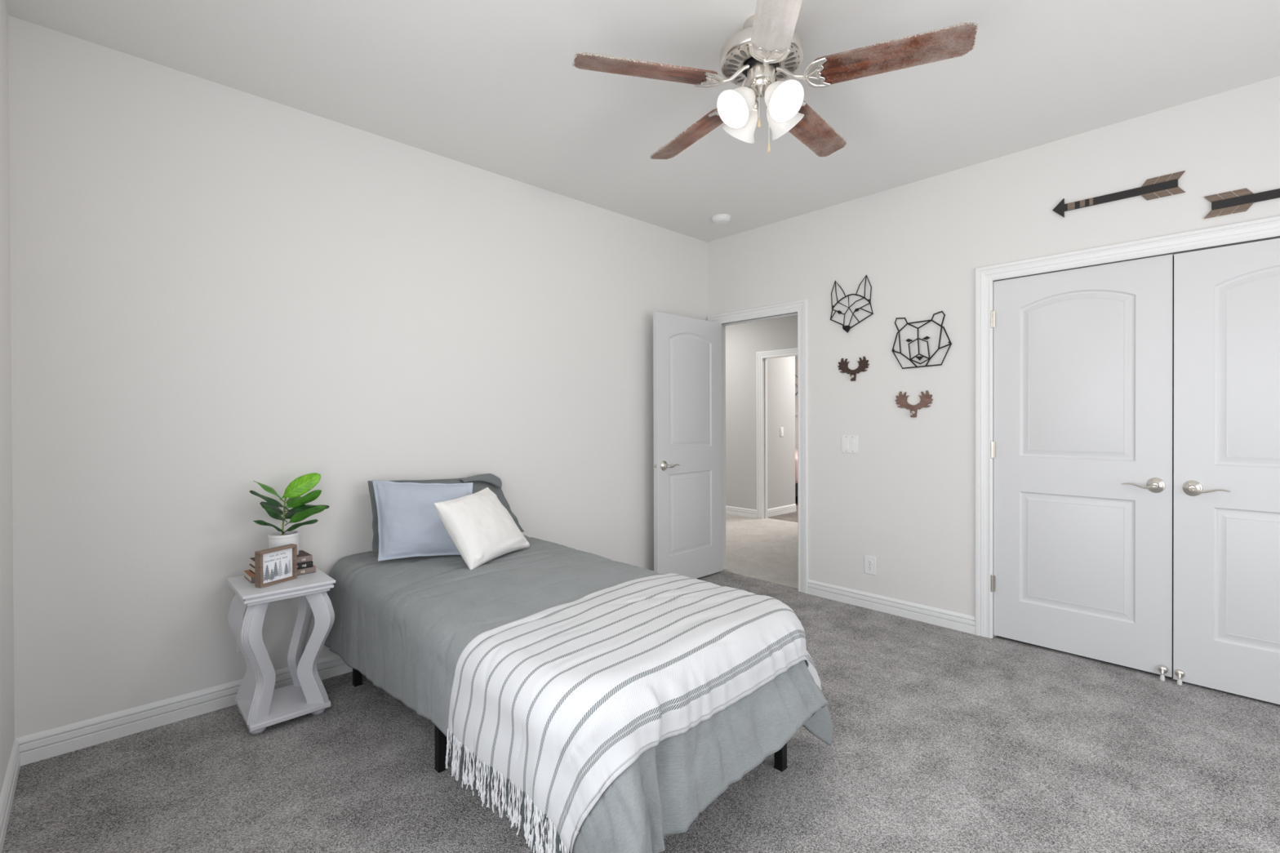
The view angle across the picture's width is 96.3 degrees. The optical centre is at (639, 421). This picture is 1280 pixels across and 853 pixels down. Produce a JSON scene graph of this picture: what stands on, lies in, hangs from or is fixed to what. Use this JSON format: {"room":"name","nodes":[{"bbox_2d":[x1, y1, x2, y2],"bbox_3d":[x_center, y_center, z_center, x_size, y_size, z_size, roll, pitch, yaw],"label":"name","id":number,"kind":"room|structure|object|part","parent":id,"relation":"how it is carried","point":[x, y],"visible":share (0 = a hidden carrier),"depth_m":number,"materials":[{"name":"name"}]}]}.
{"room":"bedroom","nodes":[
{"label":"bedroom","id":0,"kind":"room"},
{"bbox_2d":[0,0,14,794],"bbox_3d":[-0.806,-0.104,0.438,0.120,2.740,4.450,0,0,-43],"label":"wall","id":1,"kind":"structure","parent":0,"point":[6,607],"depth_m":1.95,"materials":[{"name":"paint"}]},
{"bbox_2d":[0,738,20,852],"bbox_3d":[-0.757,1.215,0.488,0.025,0.101,4.450,0,0,-43],"label":"baseboard","id":2,"kind":"structure","parent":1,"relation":"attached to","point":[7,793],"depth_m":1.86,"materials":[{"name":"white paint"}]},
{"bbox_2d":[8,15,707,738],"bbox_3d":[-0.917,-0.120,3.483,4.212,2.740,0.120,0,0,-43],"label":"wall","id":3,"kind":"structure","parent":0,"point":[217,290],"depth_m":2.60,"materials":[{"name":"paint"}]},
{"bbox_2d":[15,653,352,765],"bbox_3d":[-0.857,1.200,3.457,3.947,0.101,0.025,0,0,-43],"label":"baseboard","id":4,"kind":"structure","parent":3,"relation":"attached to","point":[51,743],"depth_m":2.33,"materials":[{"name":"white paint"}]},
{"bbox_2d":[236,641,241,653],"bbox_3d":[-1.773,0.973,2.585,0.076,0.120,0.008,0,0,-43],"label":"wall outlet","id":5,"kind":"object","parent":3,"relation":"attached to","point":[238,650],"visible":0.06,"depth_m":2.56,"materials":[{"name":"white plastic"}]},
{"bbox_2d":[1,496,1279,852],"bbox_3d":[2.250,1.270,5.341,11.647,0.080,7.950,0,0,-43],"label":"floor","id":6,"kind":"structure","parent":0,"point":[945,740],"depth_m":2.05,"materials":[{"name":"grey carpet"}]},
{"bbox_2d":[226,567,335,734],"bbox_3d":[-1.548,0.969,2.477,0.338,0.578,0.370,0,0,-43],"label":"nightstand","id":7,"kind":"object","parent":6,"relation":"on","point":[260,706],"visible":0.98,"depth_m":2.44,"materials":[{"name":"white paint"}]},
{"bbox_3d":[-1.706,0.964,2.492,0.142,0.479,0.038,0,0,-1],"label":"leg","id":8,"kind":"part","parent":7,"relation":"part of","materials":[{"name":"white paint"}]},
{"bbox_3d":[-1.544,0.965,2.321,0.038,0.479,0.142,0,0,4],"label":"leg","id":9,"kind":"part","parent":7,"relation":"part of","materials":[{"name":"white paint"}]},
{"bbox_2d":[254,543,297,587],"bbox_3d":[-1.533,0.606,2.419,0.036,0.147,0.158,0,0,24],"label":"framed print","id":10,"kind":"object","parent":7,"relation":"on","point":[276,565],"visible":1,"depth_m":2.41,"materials":[{"name":"brown wood"}]},
{"bbox_2d":[244,564,315,582],"bbox_3d":[-1.597,0.666,2.546,0.244,0.026,0.151,0,0,-45],"label":"book","id":11,"kind":"object","parent":7,"relation":"on","point":[249,575],"visible":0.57,"depth_m":2.53,"materials":[{"name":"brown paper"}]},
{"bbox_2d":[248,560,312,573],"bbox_3d":[-1.591,0.639,2.544,0.148,0.026,0.210,0,0,44],"label":"book","id":12,"kind":"object","parent":11,"relation":"on","point":[308,564],"visible":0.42,"depth_m":2.54,"materials":[{"name":"black paper"}]},
{"bbox_2d":[249,550,312,567],"bbox_3d":[-1.590,0.612,2.543,0.147,0.027,0.206,0,0,44],"label":"book","id":13,"kind":"object","parent":12,"relation":"on","point":[303,557],"visible":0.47,"depth_m":2.55,"materials":[{"name":"brown paper"}]},
{"bbox_2d":[249,472,329,555],"bbox_3d":[-1.567,0.416,2.556,0.294,0.365,0.182,0,0,-43],"label":"potted plant","id":14,"kind":"object","parent":13,"relation":"on","point":[301,485],"visible":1,"depth_m":2.55,"materials":[{"name":"green plant"}]},
{"bbox_3d":[-1.586,0.547,2.554,0.119,0.102,0.119,0,0,-43],"label":"pot","id":15,"kind":"part","parent":14,"relation":"part of","materials":[{"name":"white ceramic"}]},
{"bbox_3d":[-1.586,0.425,2.555,0.012,0.178,0.021,0,0,37],"label":"stem","id":16,"kind":"part","parent":14,"relation":"part of","materials":[{"name":"green plant"}]},
{"bbox_2d":[236,684,331,732],"bbox_3d":[-1.536,1.214,2.472,0.293,0.023,0.304,0,0,-43],"label":"shelf","id":17,"kind":"object","parent":7,"relation":"attached to","point":[289,702],"depth_m":2.43,"materials":[{"name":"white paint"}]},
{"bbox_3d":[-1.554,0.963,2.636,0.038,0.479,0.142,0,0,4],"label":"leg","id":18,"kind":"part","parent":7,"relation":"part of","materials":[{"name":"white paint"}]},
{"bbox_3d":[-1.392,0.964,2.465,0.142,0.479,0.038,0,0,-1],"label":"leg","id":19,"kind":"part","parent":7,"relation":"part of","materials":[{"name":"white paint"}]},
{"bbox_2d":[352,668,787,773],"bbox_3d":[-0.460,0.982,2.447,0.926,0.545,1.908,0,0,-43],"label":"bed","id":20,"kind":"object","parent":6,"relation":"on","point":[440,739],"visible":0.14,"depth_m":2.06,"materials":[{"name":"black wood"}]},
{"bbox_3d":[-1.350,1.111,2.737,0.034,0.281,0.034,0,0,-43],"label":"leg","id":21,"kind":"part","parent":20,"relation":"part of","materials":[{"name":"black wood"}]},
{"bbox_3d":[-0.720,1.113,2.074,0.034,0.281,0.034,0,0,-43],"label":"leg","id":22,"kind":"part","parent":20,"relation":"part of","materials":[{"name":"black wood"}]},
{"bbox_2d":[324,534,833,852],"bbox_3d":[-0.364,0.938,2.398,2.202,0.576,1.237,0,0,44],"label":"comforter","id":23,"kind":"object","parent":20,"relation":"on","point":[405,624],"visible":0.52,"depth_m":1.98,"materials":[{"name":"grey fabric"}]},
{"bbox_2d":[372,480,473,561],"bbox_3d":[-1.048,0.466,2.793,0.500,0.364,0.208,0,0,-15],"label":"pillow","id":24,"kind":"object","parent":23,"relation":"on","point":[410,524],"visible":0.73,"depth_m":2.73,"materials":[{"name":"blue fabric"}]},
{"bbox_2d":[368,473,524,553],"bbox_3d":[-1.027,0.472,3.118,0.852,0.358,0.152,0,0,-43],"label":"pillow","id":25,"kind":"object","parent":23,"relation":"on","point":[481,482],"visible":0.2,"depth_m":3.20,"materials":[{"name":"grey fabric"}]},
{"bbox_2d":[433,487,529,569],"bbox_3d":[-0.751,0.499,2.772,0.237,0.320,0.504,0,0,20],"label":"pillow","id":26,"kind":"object","parent":23,"relation":"on","point":[482,530],"visible":1,"depth_m":2.65,"materials":[{"name":"white fabric"}]},
{"bbox_2d":[445,573,821,852],"bbox_3d":[0.060,0.885,1.929,1.216,0.495,0.737,0,0,-43],"label":"throw blanket","id":27,"kind":"object","parent":23,"relation":"on","point":[558,701],"visible":1,"depth_m":1.60,"materials":[{"name":"white fabric"}]},
{"bbox_3d":[0.509,1.109,2.075,0.034,0.281,0.034,0,0,-43],"label":"leg","id":28,"kind":"part","parent":20,"relation":"part of","materials":[{"name":"black wood"}]},
{"bbox_2d":[795,448,797,503],"bbox_3d":[2.457,0.848,9.258,1.950,0.720,1.350,0,0,-43],"label":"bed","id":29,"kind":"object","parent":6,"relation":"on","point":[796,450],"visible":0.1,"depth_m":8.15,"materials":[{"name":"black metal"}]},
{"bbox_2d":[795,448,797,483],"bbox_3d":[2.456,0.683,9.257,1.950,0.390,1.350,0,0,-43],"label":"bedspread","id":30,"kind":"object","parent":29,"relation":"on","point":[796,450],"depth_m":8.13,"materials":[{"name":"white fabric"}]},
{"bbox_2d":[4,0,1279,242],"bbox_3d":[0.597,-1.536,1.767,4.362,0.100,5.050,0,0,-43],"label":"ceiling","id":31,"kind":"structure","parent":0,"point":[491,86],"depth_m":2.46,"materials":[{"name":"paint"}]},
{"bbox_2d":[711,213,731,224],"bbox_3d":[0.598,-1.479,4.208,0.140,0.040,0.140,0,0,-43],"label":"smoke detector","id":32,"kind":"object","parent":31,"relation":"attached to","point":[721,219],"visible":1,"depth_m":4.17,"materials":[{"name":"white plastic"}]},
{"bbox_2d":[572,0,977,159],"bbox_3d":[0.468,-1.247,2.186,1.330,0.480,1.352,0,0,-43],"label":"ceiling fan","id":33,"kind":"object","parent":31,"relation":"hanging from","point":[768,50],"visible":1,"depth_m":2.06,"materials":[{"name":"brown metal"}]},
{"bbox_3d":[0.021,-1.256,2.049,0.512,0.006,0.132,0,12,-13],"label":"blade","id":34,"kind":"part","parent":33,"relation":"part of","materials":[{"name":"brown wood"}]},
{"bbox_3d":[0.224,-1.260,2.530,0.132,0.006,0.512,-14,8,-30],"label":"blade","id":35,"kind":"part","parent":33,"relation":"part of","materials":[{"name":"brown wood"}]},
{"bbox_3d":[0.352,-1.154,2.100,0.144,0.143,0.138,0,0,-43],"label":"lamp shade","id":36,"kind":"part","parent":33,"relation":"part of","materials":[{"name":"white glass"}]},
{"bbox_3d":[0.371,-1.172,2.106,0.083,0.081,0.062,0,0,-43],"label":"bulb","id":37,"kind":"part","parent":33,"relation":"part of","materials":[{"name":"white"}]},
{"bbox_3d":[0.404,-1.155,2.252,0.139,0.143,0.144,0,0,-43],"label":"lamp shade","id":38,"kind":"part","parent":33,"relation":"part of","materials":[{"name":"white glass"}]},
{"bbox_3d":[0.416,-1.256,1.707,0.132,0.006,0.512,12,1,5],"label":"blade","id":39,"kind":"part","parent":33,"relation":"part of","materials":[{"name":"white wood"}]},
{"bbox_3d":[0.498,-1.172,2.067,0.062,0.081,0.083,0,0,-43],"label":"bulb","id":40,"kind":"part","parent":33,"relation":"part of","materials":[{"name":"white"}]},
{"bbox_3d":[0.504,-1.154,2.049,0.139,0.143,0.144,0,0,-43],"label":"lamp shade","id":41,"kind":"part","parent":33,"relation":"part of","materials":[{"name":"white glass"}]},
{"bbox_3d":[0.556,-1.155,2.200,0.144,0.143,0.138,0,0,-43],"label":"lamp shade","id":42,"kind":"part","parent":33,"relation":"part of","materials":[{"name":"white glass"}]},
{"bbox_3d":[0.744,-1.261,2.486,0.132,0.007,0.512,-16,-10,40],"label":"blade","id":43,"kind":"part","parent":33,"relation":"part of","materials":[{"name":"brown wood"}]},
{"bbox_3d":[0.863,-1.259,1.977,0.512,0.007,0.132,0,-12,23],"label":"blade","id":44,"kind":"part","parent":33,"relation":"part of","materials":[{"name":"brown wood"}]},
{"bbox_2d":[725,315,797,510],"bbox_3d":[1.766,-0.148,7.050,0.100,2.740,4.800,0,0,-43],"label":"wall","id":45,"kind":"structure","parent":0,"point":[743,340],"depth_m":7.41,"materials":[{"name":"paint"}]},
{"bbox_2d":[725,506,756,518],"bbox_3d":[0.819,1.170,7.983,0.025,0.101,1.945,0,0,-43],"label":"baseboard","id":46,"kind":"structure","parent":45,"relation":"attached to","point":[729,509],"depth_m":7.44,"materials":[{"name":"white paint"}]},
{"bbox_2d":[756,347,797,519],"bbox_3d":[1.869,0.172,6.931,0.120,2.102,1.019,0,0,-43],"label":"door frame","id":47,"kind":"structure","parent":45,"relation":"attached to","point":[762,357],"depth_m":7.23,"materials":[{"name":"white paint"}]},
{"bbox_2d":[767,355,795,509],"bbox_3d":[1.817,-0.151,7.580,0.705,2.740,0.100,0,0,-43],"label":"wall","id":48,"kind":"structure","parent":0,"point":[780,371],"depth_m":7.55,"materials":[{"name":"paint"}]},
{"bbox_2d":[767,503,796,517],"bbox_3d":[1.858,1.169,7.550,0.705,0.101,0.025,0,0,-43],"label":"baseboard","id":49,"kind":"structure","parent":48,"relation":"attached to","point":[791,508],"depth_m":7.54,"materials":[{"name":"white paint"}]},
{"bbox_2d":[780,426,783,436],"bbox_3d":[1.873,0.134,7.557,0.070,0.120,0.010,0,0,-43],"label":"light switch","id":50,"kind":"object","parent":48,"relation":"attached to","point":[781,428],"visible":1,"depth_m":7.55,"materials":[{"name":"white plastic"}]},
{"bbox_2d":[795,355,797,413],"bbox_3d":[2.978,-0.158,8.199,3.240,2.740,4.800,0,0,-43],"label":"wall","id":51,"kind":"structure","parent":0,"point":[796,357],"depth_m":10.52,"materials":[{"name":"paint"}]},
{"bbox_2d":[795,413,797,448],"bbox_3d":[3.330,0.524,9.983,0.080,1.355,2.500,0,0,-43],"label":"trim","id":52,"kind":"structure","parent":51,"relation":"attached to","point":[796,414],"depth_m":10.49,"materials":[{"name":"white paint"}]},
{"bbox_2d":[707,75,1279,636],"bbox_3d":[2.142,-0.128,3.236,0.115,2.740,4.450,0,0,-43],"label":"wall","id":53,"kind":"structure","parent":0,"point":[905,500],"depth_m":3.54,"materials":[{"name":"paint"}]},
{"bbox_2d":[653,311,722,578],"bbox_3d":[0.405,0.212,4.436,0.782,2.030,0.100,0,0,-45],"label":"door","id":54,"kind":"structure","parent":53,"relation":"in","point":[687,351],"depth_m":4.41,"materials":[{"name":"white paint"}]},
{"bbox_3d":[0.247,0.328,4.233,0.136,0.025,0.034,0,0,-43],"label":"handle lever","id":55,"kind":"part","parent":54,"relation":"part of","materials":[{"name":"silver metal"}]},
{"bbox_2d":[707,298,808,593],"bbox_3d":[0.930,0.178,4.503,0.135,2.120,0.923,0,0,-43],"label":"door frame","id":56,"kind":"structure","parent":53,"relation":"attached to","point":[799,308],"depth_m":4.17,"materials":[{"name":"white paint"}]},
{"bbox_2d":[841,435,857,453],"bbox_3d":[1.425,0.152,3.902,0.010,0.120,0.116,0,0,-43],"label":"light switch","id":57,"kind":"object","parent":53,"relation":"attached to","point":[849,442],"visible":1,"depth_m":3.90,"materials":[{"name":"white plastic"}]},
{"bbox_2d":[830,275,873,333],"bbox_3d":[1.426,-0.788,3.877,0.034,0.374,0.309,0,0,-43],"label":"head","id":58,"kind":"object","parent":53,"relation":"attached to","point":[846,328],"visible":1,"depth_m":3.87},
{"bbox_2d":[837,356,869,381],"bbox_3d":[1.427,-0.355,3.864,0.050,0.159,0.218,0,0,-43],"label":"hook","id":59,"kind":"object","parent":53,"relation":"attached to","point":[863,364],"visible":1,"depth_m":3.87,"materials":[{"name":"brown wood"}]},
{"bbox_2d":[864,555,875,575],"bbox_3d":[1.527,0.953,3.804,0.008,0.120,0.076,0,0,-43],"label":"wall outlet","id":60,"kind":"object","parent":53,"relation":"attached to","point":[869,562],"visible":1,"depth_m":3.80,"materials":[{"name":"white plastic"}]},
{"bbox_2d":[807,579,975,635],"bbox_3d":[1.588,1.190,3.744,0.025,0.101,1.087,0,0,-43],"label":"baseboard","id":61,"kind":"structure","parent":53,"relation":"attached to","point":[933,615],"depth_m":3.68,"materials":[{"name":"white paint"}]},
{"bbox_2d":[895,390,933,417],"bbox_3d":[1.700,-0.110,3.579,0.050,0.165,0.227,0,0,-43],"label":"hook","id":62,"kind":"object","parent":53,"relation":"attached to","point":[926,399],"visible":1,"depth_m":3.58,"materials":[{"name":"brown wood"}]},
{"bbox_2d":[891,311,951,368],"bbox_3d":[1.735,-0.502,3.549,0.040,0.337,0.359,0,0,-43],"label":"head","id":63,"kind":"object","parent":53,"relation":"attached to","point":[919,358],"visible":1,"depth_m":3.54},
{"bbox_2d":[991,253,1173,681],"bbox_3d":[2.270,0.221,3.014,0.098,2.042,0.774,0,0,-43],"label":"door","id":64,"kind":"structure","parent":53,"relation":"in","point":[1082,449],"depth_m":2.98,"materials":[{"name":"white paint"}]},
{"bbox_3d":[2.433,0.313,2.795,0.034,0.025,0.136,0,0,-43],"label":"handle lever","id":65,"kind":"part","parent":64,"relation":"part of","materials":[{"name":"silver metal"}]},
{"bbox_2d":[1052,170,1185,217],"bbox_3d":[2.382,-1.128,2.878,0.013,0.100,0.514,0,0,-43],"label":"arrow","id":66,"kind":"object","parent":53,"relation":"attached to","point":[1166,185],"depth_m":2.79,"materials":[{"name":"black wood"}]},
{"bbox_2d":[975,215,1279,638],"bbox_3d":[2.579,0.176,2.765,0.135,2.133,1.695,0,0,-43],"label":"door frame","id":67,"kind":"structure","parent":53,"relation":"attached to","point":[1269,227],"depth_m":3.28,"materials":[{"name":"white paint"}]},
{"bbox_2d":[1173,238,1279,704],"bbox_3d":[2.804,0.224,2.441,0.098,2.038,0.782,0,0,-43],"label":"door","id":68,"kind":"structure","parent":53,"relation":"in","point":[1226,557],"depth_m":2.60,"materials":[{"name":"white paint"}]},
{"bbox_3d":[2.596,0.316,2.614,0.034,0.025,0.136,0,0,-43],"label":"handle lever","id":69,"kind":"part","parent":68,"relation":"part of","materials":[{"name":"silver metal"}]},
{"bbox_2d":[1204,188,1279,218],"bbox_3d":[2.780,-0.987,2.461,0.013,0.100,0.514,0,0,-43],"label":"arrow","id":70,"kind":"object","parent":53,"relation":"attached to","point":[1240,200],"depth_m":2.57,"materials":[{"name":"black wood"}]},
{"bbox_2d":[997,257,1173,678],"bbox_3d":[2.897,-0.105,3.022,0.685,2.790,2.000,0,0,-43],"label":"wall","id":71,"kind":"structure","parent":0,"point":[1173,258],"depth_m":3.28,"materials":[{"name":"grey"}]}
]}

